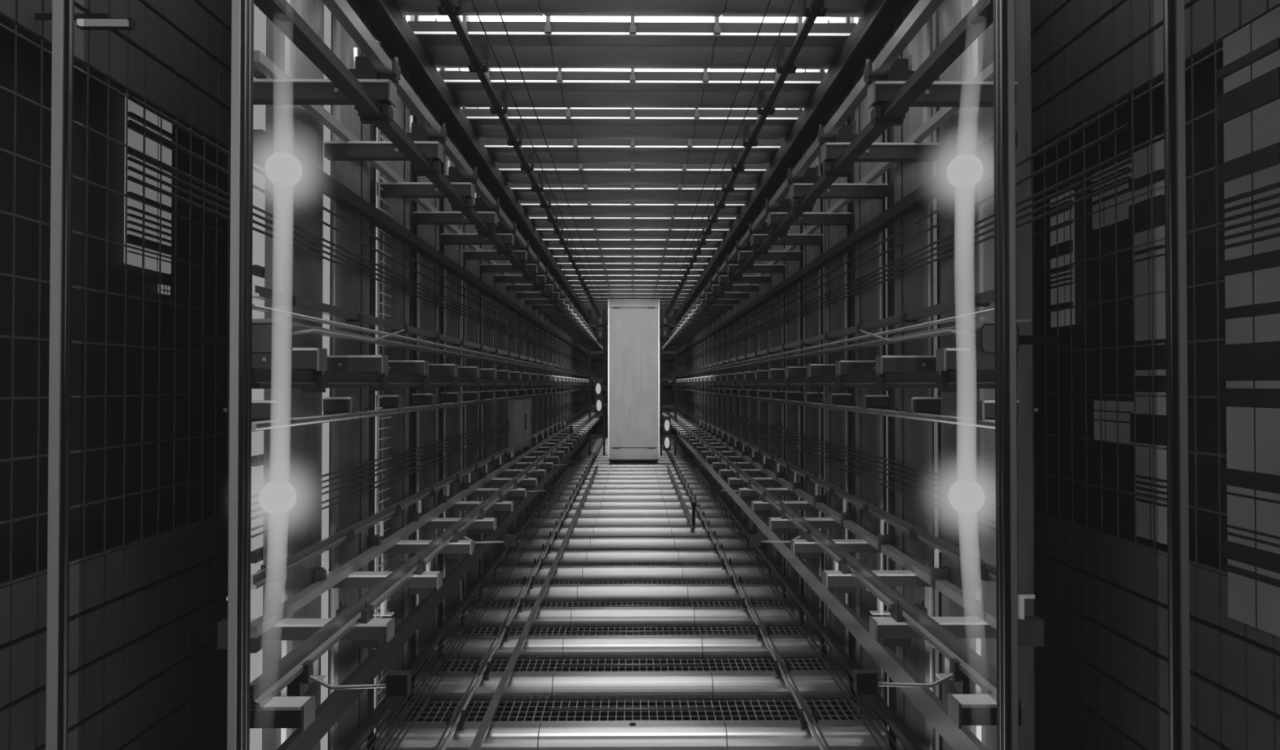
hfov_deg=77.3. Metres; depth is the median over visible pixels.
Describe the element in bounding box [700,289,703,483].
wall panel
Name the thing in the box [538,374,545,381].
bracket arm
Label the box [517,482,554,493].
bracket arm
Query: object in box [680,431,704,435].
bracket arm
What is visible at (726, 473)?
bracket arm
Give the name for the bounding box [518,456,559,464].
bracket arm
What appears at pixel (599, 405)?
roller
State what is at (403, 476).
cable
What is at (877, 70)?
rail
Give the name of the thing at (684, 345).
wall panel
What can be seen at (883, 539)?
clip
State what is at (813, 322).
wall panel
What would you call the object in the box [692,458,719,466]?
rod
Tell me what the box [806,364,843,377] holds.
bracket arm
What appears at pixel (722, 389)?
bracket arm
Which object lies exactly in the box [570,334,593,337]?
bracket arm
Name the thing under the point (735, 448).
clip
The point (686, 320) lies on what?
bracket arm
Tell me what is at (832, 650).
rope
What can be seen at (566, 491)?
floor panel
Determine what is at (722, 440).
clip
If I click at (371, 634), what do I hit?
bracket arm
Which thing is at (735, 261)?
clamp
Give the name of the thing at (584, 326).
bracket arm
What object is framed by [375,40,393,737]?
ladder
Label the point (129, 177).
cable
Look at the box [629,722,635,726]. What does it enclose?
plug
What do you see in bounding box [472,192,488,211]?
clamp
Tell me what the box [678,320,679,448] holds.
wall panel
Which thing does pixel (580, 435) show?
bracket arm
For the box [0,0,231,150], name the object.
wall tiles
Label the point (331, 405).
bracket arm
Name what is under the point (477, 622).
rope
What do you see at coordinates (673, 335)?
bracket arm
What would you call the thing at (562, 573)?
floor panel
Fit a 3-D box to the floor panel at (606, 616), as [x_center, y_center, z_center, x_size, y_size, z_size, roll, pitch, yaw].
[-0.094,3.369,10.247,4.240,0.750,0.305,0,-1,-1]
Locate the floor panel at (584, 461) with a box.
[576,460,688,463]
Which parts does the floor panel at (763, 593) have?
panel, panel, panel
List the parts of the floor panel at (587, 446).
panel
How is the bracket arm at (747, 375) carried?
attached to the wall panel at (765, 407)
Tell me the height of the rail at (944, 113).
0.060 m
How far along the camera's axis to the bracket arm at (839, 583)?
5.76 m
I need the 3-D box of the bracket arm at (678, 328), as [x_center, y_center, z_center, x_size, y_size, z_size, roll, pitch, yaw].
[1.579,-1.373,24.562,0.832,0.160,0.124,0,-1,-1]
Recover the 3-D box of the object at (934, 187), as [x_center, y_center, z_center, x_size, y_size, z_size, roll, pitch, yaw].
[1.878,-1.077,24.251,0.100,0.090,39.563,0,-1,-1]
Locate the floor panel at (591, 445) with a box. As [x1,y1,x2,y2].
[591,444,674,446]
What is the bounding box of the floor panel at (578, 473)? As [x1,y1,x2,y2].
[568,471,696,475]
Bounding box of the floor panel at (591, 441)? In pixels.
[591,440,674,442]
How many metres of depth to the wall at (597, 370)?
44.00 m
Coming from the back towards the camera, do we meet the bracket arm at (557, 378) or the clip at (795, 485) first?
the bracket arm at (557, 378)
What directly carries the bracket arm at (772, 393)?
on the pipe at (985, 424)
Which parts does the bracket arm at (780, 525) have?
plate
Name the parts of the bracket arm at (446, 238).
plate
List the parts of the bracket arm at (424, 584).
plate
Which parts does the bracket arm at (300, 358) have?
plate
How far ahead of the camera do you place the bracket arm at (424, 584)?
5.73 m
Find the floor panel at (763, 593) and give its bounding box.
[481,583,782,607]
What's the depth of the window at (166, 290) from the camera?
5.99 m
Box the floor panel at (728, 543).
[517,537,746,551]
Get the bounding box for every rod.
[287,660,410,697]
[459,528,516,546]
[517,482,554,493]
[546,458,573,467]
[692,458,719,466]
[711,482,747,493]
[748,528,804,546]
[853,658,975,694]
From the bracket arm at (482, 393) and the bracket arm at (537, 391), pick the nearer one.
the bracket arm at (482, 393)
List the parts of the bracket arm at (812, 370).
plate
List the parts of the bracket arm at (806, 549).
plate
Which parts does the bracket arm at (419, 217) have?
plate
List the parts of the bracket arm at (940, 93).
plate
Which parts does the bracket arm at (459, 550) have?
plate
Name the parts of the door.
edge trim, panel, sill, panel, edge trim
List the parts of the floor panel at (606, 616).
panel, panel, panel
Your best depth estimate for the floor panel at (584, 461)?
30.04 m
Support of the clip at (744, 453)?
hanging from the handrail at (986, 571)
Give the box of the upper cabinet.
[506,397,530,455]
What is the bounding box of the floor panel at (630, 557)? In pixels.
[507,550,757,566]
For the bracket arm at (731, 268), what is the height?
0.160 m
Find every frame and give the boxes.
[45,0,1190,749]
[588,309,604,455]
[660,309,676,455]
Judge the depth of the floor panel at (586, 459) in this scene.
31.20 m
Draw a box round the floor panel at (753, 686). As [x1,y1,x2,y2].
[413,671,850,721]
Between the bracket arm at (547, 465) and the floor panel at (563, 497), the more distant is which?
the floor panel at (563, 497)
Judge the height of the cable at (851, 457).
0.016 m
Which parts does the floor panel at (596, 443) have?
panel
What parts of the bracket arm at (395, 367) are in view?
plate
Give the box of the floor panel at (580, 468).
[571,466,693,471]
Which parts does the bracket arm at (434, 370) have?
plate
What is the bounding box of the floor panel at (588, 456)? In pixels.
[580,455,684,457]
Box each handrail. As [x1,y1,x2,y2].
[250,404,595,589]
[670,404,995,582]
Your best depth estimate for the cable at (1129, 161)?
4.80 m
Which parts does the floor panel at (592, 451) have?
panel, panel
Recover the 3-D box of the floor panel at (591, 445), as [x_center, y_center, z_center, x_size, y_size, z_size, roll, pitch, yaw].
[-0.352,3.708,38.324,4.240,0.750,0.305,0,-1,-1]
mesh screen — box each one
[0,22,230,586]
[1031,44,1227,574]
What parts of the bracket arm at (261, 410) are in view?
plate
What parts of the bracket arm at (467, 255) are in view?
plate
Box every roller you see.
[594,380,608,396]
[595,396,608,413]
[596,316,608,326]
[596,329,608,339]
[659,316,668,326]
[659,328,668,337]
[659,416,671,433]
[659,433,671,450]
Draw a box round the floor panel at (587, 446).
[586,446,678,448]
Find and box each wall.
[0,0,231,749]
[0,21,231,582]
[592,325,672,439]
[1030,0,1279,749]
[1031,45,1227,568]
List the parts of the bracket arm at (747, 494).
plate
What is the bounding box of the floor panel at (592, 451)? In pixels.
[583,450,681,453]
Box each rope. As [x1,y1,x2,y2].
[350,432,595,749]
[355,432,596,749]
[362,432,597,749]
[368,432,598,749]
[374,432,599,749]
[381,432,599,749]
[387,432,600,749]
[393,432,601,749]
[671,437,900,749]
[671,439,891,749]
[671,440,883,749]
[673,439,908,749]
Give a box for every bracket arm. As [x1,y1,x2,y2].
[222,400,288,422]
[250,617,395,648]
[252,347,327,371]
[253,78,396,113]
[322,396,357,414]
[323,141,443,167]
[326,571,442,595]
[327,355,388,373]
[374,395,404,409]
[375,182,475,203]
[379,360,428,375]
[381,540,474,559]
[412,393,436,406]
[413,211,497,229]
[419,517,497,533]
[421,364,457,377]
[440,233,514,248]
[440,392,461,403]
[445,501,513,515]
[451,366,479,377]
[462,250,527,263]
[462,391,479,401]
[466,488,527,500]
[474,368,497,378]
[479,263,537,275]
[479,391,495,399]
[483,477,537,488]
[491,370,510,379]
[493,275,546,285]
[493,390,507,398]
[497,469,546,479]
[506,284,553,293]
[506,371,521,379]
[506,373,530,380]
[507,390,518,396]
[508,462,553,471]
[515,292,559,301]
[515,389,527,395]
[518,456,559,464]
[524,298,564,306]
[527,373,538,380]
[527,389,534,395]
[527,451,564,458]
[532,304,569,312]
[532,388,541,394]
[534,446,568,453]
[538,309,573,316]
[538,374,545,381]
[538,388,546,394]
[542,375,551,381]
[542,443,573,449]
[544,314,577,320]
[544,388,551,393]
[546,439,577,445]
[548,375,555,381]
[549,317,579,324]
[552,436,579,440]
[554,321,582,327]
[555,376,560,381]
[555,433,582,439]
[558,324,585,330]
[560,431,585,435]
[561,327,587,333]
[564,329,589,335]
[564,429,587,432]
[567,426,589,430]
[568,332,591,336]
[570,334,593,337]
[572,425,591,428]
[573,336,595,340]
[573,423,593,426]
[575,338,595,342]
[577,340,597,343]
[577,420,595,422]
[579,342,599,346]
[667,340,687,343]
[669,338,689,342]
[670,337,692,340]
[671,334,694,338]
[671,422,689,424]
[671,423,692,426]
[673,332,697,336]
[674,425,694,428]
[675,329,700,335]
[675,426,697,430]
[677,327,703,333]
[677,429,700,432]
[680,324,706,330]
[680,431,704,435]
[682,321,711,327]
[682,433,709,439]
[684,318,715,324]
[685,436,712,440]
[688,314,720,320]
[688,439,719,445]
[692,309,726,316]
[692,443,723,449]
[695,304,733,312]
[695,446,730,453]
[700,298,740,306]
[700,451,737,458]
[704,376,708,381]
[704,387,711,392]
[705,292,748,301]
[705,456,746,464]
[708,375,716,381]
[711,284,759,294]
[711,462,756,471]
[713,388,720,393]
[714,375,723,381]
[718,275,770,286]
[718,388,726,394]
[719,469,767,479]
[720,374,726,381]
[724,388,733,394]
[726,373,737,380]
[727,264,785,275]
[727,477,780,488]
[730,389,737,395]
[734,373,743,380]
[737,250,802,264]
[737,389,749,395]
[737,488,797,500]
[743,371,759,379]
[746,390,757,396]
[751,234,823,248]
[751,501,817,514]
[754,370,773,379]
[757,390,771,398]
[767,212,851,230]
[768,368,790,378]
[768,517,844,533]
[769,391,785,399]
[784,391,802,401]
[785,366,813,377]
[789,182,888,204]
[790,539,879,558]
[804,392,823,403]
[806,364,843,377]
[821,142,939,168]
[822,570,930,593]
[827,393,852,406]
[835,360,884,375]
[860,395,888,409]
[867,80,1017,114]
[869,616,996,647]
[875,355,936,373]
[905,396,941,414]
[936,348,1017,371]
[973,400,1038,426]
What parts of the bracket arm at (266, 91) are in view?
plate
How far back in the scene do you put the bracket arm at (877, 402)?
6.95 m
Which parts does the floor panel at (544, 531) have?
panel, panel, panel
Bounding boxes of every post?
[568,426,573,450]
[690,502,696,526]
[1013,0,1035,749]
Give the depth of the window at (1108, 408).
5.83 m
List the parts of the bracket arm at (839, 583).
plate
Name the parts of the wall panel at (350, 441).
trim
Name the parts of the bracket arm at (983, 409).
plate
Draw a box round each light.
[34,13,136,30]
[249,145,315,731]
[942,147,1022,728]
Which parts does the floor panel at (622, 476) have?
panel, panel, panel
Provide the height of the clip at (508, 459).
0.266 m
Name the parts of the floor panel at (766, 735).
panel, panel, panel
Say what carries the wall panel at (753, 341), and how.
on the floor
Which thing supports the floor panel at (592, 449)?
on the floor
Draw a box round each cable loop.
[364,391,373,412]
[440,386,446,404]
[817,386,824,404]
[889,391,899,412]
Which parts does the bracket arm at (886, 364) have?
plate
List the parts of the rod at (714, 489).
rod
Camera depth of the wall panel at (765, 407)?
13.06 m
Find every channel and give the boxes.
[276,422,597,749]
[342,432,595,749]
[669,408,996,630]
[670,433,923,749]
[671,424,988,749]
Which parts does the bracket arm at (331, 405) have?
plate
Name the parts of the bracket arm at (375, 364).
plate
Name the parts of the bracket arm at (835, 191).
plate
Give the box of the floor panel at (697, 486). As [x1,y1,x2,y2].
[558,483,706,488]
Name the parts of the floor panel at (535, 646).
panel, panel, panel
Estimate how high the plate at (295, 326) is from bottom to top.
0.014 m
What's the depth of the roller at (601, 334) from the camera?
28.83 m
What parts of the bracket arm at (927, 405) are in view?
plate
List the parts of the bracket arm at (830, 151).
plate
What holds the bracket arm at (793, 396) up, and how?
on the pipe at (985, 424)
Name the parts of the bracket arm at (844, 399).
plate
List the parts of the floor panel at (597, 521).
panel, panel, panel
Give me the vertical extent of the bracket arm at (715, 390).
0.150 m
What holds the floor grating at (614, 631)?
on the floor panel at (535, 646)
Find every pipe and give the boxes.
[251,388,594,431]
[252,304,597,377]
[667,308,994,377]
[669,388,995,429]
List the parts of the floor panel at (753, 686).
panel, panel, panel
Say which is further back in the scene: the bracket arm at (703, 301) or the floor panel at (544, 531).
the bracket arm at (703, 301)
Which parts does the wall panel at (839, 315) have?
trim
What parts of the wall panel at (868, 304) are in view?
trim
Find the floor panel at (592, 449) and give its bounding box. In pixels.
[585,448,679,450]
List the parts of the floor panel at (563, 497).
panel, panel, panel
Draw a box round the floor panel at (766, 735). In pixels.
[374,720,889,749]
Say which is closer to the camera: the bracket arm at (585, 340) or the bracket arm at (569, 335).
the bracket arm at (569, 335)
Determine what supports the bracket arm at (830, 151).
attached to the wall panel at (912, 440)
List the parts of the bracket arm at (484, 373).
plate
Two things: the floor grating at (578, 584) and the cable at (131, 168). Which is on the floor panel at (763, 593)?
the floor grating at (578, 584)
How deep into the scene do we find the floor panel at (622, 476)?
25.35 m
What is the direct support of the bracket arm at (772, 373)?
attached to the wall panel at (794, 327)
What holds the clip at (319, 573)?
hanging from the handrail at (275, 573)
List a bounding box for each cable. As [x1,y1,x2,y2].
[127,146,593,366]
[127,156,593,367]
[127,165,593,368]
[127,175,593,368]
[128,95,593,362]
[128,119,594,364]
[250,398,593,519]
[250,400,594,537]
[251,395,594,498]
[251,396,593,505]
[251,397,593,512]
[251,399,594,530]
[471,0,608,325]
[494,0,608,315]
[659,0,770,308]
[662,0,794,314]
[671,98,1132,362]
[671,122,1131,364]
[671,149,1132,366]
[671,159,1132,367]
[671,168,1132,368]
[671,177,1132,368]
[671,395,995,493]
[671,396,995,500]
[671,397,995,506]
[671,398,995,514]
[671,399,995,524]
[671,400,995,531]
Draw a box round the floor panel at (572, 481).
[562,479,702,484]
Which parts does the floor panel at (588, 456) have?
panel, panel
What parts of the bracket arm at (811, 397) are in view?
plate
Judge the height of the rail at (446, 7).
0.122 m
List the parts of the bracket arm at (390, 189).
plate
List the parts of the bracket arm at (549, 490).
rod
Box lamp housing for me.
[859,324,1058,355]
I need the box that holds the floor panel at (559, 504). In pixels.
[545,501,719,509]
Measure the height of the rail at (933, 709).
0.170 m
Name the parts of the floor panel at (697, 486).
panel, panel, panel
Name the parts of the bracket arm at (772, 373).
plate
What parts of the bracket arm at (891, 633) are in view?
plate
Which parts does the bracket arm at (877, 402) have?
plate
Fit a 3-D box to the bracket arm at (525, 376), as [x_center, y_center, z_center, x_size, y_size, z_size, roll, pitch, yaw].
[-2.132,0.044,13.979,0.432,0.170,0.124,0,-1,-1]
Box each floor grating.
[398,699,866,724]
[432,657,831,673]
[458,626,805,636]
[478,601,786,607]
[493,581,770,585]
[506,564,758,567]
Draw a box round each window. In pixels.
[124,93,175,274]
[158,284,174,294]
[249,4,266,749]
[320,4,331,749]
[373,39,377,733]
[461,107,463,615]
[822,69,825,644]
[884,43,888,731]
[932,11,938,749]
[1045,190,1075,327]
[1087,157,1132,229]
[1088,400,1133,444]
[1128,138,1167,545]
[1216,5,1279,637]
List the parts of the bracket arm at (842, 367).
plate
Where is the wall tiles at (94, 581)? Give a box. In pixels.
[0,514,228,749]
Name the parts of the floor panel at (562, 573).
panel, panel, panel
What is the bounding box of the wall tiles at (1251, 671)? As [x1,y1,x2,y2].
[1033,513,1279,749]
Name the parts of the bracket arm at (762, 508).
plate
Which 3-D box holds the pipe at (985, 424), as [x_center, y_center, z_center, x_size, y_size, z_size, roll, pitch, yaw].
[1.809,0.517,24.157,0.052,0.052,39.711,0,-1,-1]
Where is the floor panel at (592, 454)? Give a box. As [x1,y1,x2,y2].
[582,453,683,455]
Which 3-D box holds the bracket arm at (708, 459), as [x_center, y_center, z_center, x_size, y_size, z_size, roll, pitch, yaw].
[1.665,1.616,15.165,0.832,0.145,0.124,0,-1,-1]
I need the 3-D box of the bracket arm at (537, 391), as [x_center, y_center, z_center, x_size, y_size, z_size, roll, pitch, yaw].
[-2.330,0.376,17.484,0.324,0.150,0.124,0,-1,-1]
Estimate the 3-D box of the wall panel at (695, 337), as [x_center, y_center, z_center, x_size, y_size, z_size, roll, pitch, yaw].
[1.966,0.167,27.452,0.206,7.570,0.955,0,-1,-1]
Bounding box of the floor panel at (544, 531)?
[525,526,738,537]
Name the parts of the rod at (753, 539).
rod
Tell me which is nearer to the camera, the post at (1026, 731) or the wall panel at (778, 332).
the post at (1026, 731)
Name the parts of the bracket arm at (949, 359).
plate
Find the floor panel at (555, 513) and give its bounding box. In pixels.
[539,508,724,517]
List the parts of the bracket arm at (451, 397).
plate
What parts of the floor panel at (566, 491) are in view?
panel, panel, panel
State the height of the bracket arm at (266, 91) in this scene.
0.160 m
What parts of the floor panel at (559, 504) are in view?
panel, panel, panel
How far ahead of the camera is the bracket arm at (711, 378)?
18.65 m
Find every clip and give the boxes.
[217,596,227,649]
[313,551,328,583]
[368,520,383,549]
[408,500,421,524]
[438,484,448,505]
[461,473,471,491]
[479,464,487,479]
[493,456,501,471]
[506,450,512,463]
[515,448,522,457]
[532,436,537,447]
[538,433,543,443]
[711,427,715,438]
[715,430,720,441]
[720,433,726,444]
[727,436,733,447]
[733,440,740,453]
[742,444,749,459]
[751,449,759,466]
[762,456,771,473]
[776,463,786,482]
[792,472,803,493]
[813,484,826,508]
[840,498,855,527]
[877,520,895,552]
[930,548,949,589]
[1017,594,1044,647]
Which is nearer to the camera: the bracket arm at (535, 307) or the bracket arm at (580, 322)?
the bracket arm at (535, 307)
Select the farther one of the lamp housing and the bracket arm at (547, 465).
the bracket arm at (547, 465)
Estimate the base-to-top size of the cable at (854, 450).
0.016 m
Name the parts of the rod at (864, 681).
rod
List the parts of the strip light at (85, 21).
casing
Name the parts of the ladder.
rail, rail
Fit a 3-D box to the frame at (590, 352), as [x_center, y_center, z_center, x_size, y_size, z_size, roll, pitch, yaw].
[-1.749,0.394,32.583,0.660,6.100,0.200,0,-1,-1]
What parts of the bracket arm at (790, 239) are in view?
plate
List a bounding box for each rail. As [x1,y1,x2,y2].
[249,413,599,710]
[250,408,595,637]
[251,368,594,392]
[252,284,596,376]
[253,0,606,356]
[253,50,528,292]
[321,0,607,351]
[434,435,606,749]
[436,0,606,330]
[469,466,598,749]
[659,0,827,329]
[659,0,943,351]
[659,0,993,356]
[659,435,831,749]
[662,408,1021,706]
[665,368,1017,392]
[666,466,696,528]
[668,289,1016,376]
[736,62,993,292]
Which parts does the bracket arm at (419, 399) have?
plate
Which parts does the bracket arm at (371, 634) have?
plate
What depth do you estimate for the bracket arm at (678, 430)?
24.48 m
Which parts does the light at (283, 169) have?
frosted globe, bracket arm, frosted globe, plate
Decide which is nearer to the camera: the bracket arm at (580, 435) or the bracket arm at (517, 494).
the bracket arm at (517, 494)
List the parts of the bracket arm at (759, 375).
plate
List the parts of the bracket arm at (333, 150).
plate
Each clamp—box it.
[348,47,377,79]
[406,115,429,141]
[444,160,463,182]
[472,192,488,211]
[494,221,506,233]
[509,240,520,250]
[522,255,531,263]
[724,268,731,276]
[733,255,742,264]
[744,240,755,250]
[758,222,770,234]
[776,199,791,212]
[800,165,819,182]
[835,120,857,142]
[885,54,915,80]
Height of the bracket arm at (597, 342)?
0.160 m
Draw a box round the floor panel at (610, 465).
[573,463,691,467]
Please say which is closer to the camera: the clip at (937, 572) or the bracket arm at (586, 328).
the clip at (937, 572)
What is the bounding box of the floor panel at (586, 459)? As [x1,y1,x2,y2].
[577,457,687,460]
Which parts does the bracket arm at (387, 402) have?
plate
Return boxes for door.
[608,298,659,462]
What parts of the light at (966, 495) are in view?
plate, frosted globe, frosted globe, bracket arm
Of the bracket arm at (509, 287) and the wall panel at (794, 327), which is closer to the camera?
the wall panel at (794, 327)
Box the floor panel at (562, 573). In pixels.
[496,565,768,583]
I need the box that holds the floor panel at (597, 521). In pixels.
[533,516,731,527]
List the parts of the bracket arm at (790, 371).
plate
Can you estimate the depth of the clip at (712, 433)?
20.56 m
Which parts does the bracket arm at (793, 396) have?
plate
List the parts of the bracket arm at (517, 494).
plate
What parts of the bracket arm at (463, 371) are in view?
plate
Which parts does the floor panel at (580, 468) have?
panel, panel, panel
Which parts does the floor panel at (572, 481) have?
panel, panel, panel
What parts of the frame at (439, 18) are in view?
mullion, post, mullion, post, mullion, post, mullion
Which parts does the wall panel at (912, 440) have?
trim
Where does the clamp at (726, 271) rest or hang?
on the bracket arm at (722, 278)
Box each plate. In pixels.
[252,319,593,377]
[671,319,1030,377]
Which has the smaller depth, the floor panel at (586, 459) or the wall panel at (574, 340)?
the wall panel at (574, 340)
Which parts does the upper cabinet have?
panel, door, handle, door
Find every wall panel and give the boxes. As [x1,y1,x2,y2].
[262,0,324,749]
[327,0,373,749]
[370,15,411,749]
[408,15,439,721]
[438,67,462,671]
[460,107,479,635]
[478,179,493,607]
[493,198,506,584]
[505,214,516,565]
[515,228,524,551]
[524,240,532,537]
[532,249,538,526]
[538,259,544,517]
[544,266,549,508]
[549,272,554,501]
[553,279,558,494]
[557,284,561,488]
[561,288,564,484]
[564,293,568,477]
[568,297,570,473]
[570,301,573,470]
[573,304,575,466]
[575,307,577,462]
[577,310,579,457]
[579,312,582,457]
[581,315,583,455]
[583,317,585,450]
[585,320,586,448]
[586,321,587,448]
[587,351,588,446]
[591,327,591,440]
[591,328,592,439]
[672,328,673,439]
[673,327,674,440]
[676,351,677,446]
[677,321,679,447]
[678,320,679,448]
[680,317,681,450]
[681,315,684,455]
[683,313,685,457]
[685,310,687,458]
[687,307,689,463]
[689,304,692,466]
[692,301,694,471]
[694,297,697,474]
[697,293,700,479]
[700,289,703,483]
[703,284,707,488]
[706,279,711,494]
[711,272,715,501]
[715,266,720,508]
[720,259,726,516]
[726,249,733,526]
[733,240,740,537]
[740,229,749,550]
[748,215,759,565]
[758,199,771,583]
[770,179,786,606]
[785,108,804,635]
[802,69,826,670]
[824,17,854,719]
[852,17,893,749]
[889,0,942,749]
[938,0,996,749]
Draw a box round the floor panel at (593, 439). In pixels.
[591,439,673,440]
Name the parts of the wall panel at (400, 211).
trim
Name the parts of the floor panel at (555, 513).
panel, panel, panel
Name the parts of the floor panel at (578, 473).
panel, panel, panel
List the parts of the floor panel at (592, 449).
panel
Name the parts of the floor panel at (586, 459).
panel, panel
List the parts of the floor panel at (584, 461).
panel, panel, panel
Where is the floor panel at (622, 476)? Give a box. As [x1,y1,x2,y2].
[565,474,699,479]
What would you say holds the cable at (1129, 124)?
attached to the wall panel at (753, 341)
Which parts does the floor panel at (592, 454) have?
panel, panel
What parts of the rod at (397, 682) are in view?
rod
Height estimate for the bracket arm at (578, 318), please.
0.160 m
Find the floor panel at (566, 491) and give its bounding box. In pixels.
[555,488,710,494]
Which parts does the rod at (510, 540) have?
rod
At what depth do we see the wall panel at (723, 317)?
18.93 m
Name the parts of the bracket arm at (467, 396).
plate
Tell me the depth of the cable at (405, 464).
6.65 m
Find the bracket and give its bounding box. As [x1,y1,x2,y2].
[202,323,404,355]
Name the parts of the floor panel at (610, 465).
panel, panel, panel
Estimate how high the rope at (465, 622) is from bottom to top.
0.016 m
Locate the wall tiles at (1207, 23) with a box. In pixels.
[1030,0,1279,151]
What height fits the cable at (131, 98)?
0.020 m
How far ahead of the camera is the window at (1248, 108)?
4.22 m
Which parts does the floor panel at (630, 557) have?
panel, panel, panel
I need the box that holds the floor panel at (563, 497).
[550,494,715,501]
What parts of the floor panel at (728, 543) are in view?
panel, panel, panel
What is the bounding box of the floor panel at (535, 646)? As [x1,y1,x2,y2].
[442,634,822,671]
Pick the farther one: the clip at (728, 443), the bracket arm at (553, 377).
the bracket arm at (553, 377)
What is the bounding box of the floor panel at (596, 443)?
[591,442,674,444]
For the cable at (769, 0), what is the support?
attached to the wall at (597, 370)
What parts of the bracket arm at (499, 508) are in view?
plate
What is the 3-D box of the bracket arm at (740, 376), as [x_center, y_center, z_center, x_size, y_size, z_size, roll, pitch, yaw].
[1.876,0.044,14.016,0.432,0.170,0.124,0,-1,-1]
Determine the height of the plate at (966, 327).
0.014 m
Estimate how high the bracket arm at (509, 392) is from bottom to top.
0.150 m
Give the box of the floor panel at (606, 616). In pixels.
[464,606,799,635]
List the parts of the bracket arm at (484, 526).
plate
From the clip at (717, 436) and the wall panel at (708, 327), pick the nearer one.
the clip at (717, 436)
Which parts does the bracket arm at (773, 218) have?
plate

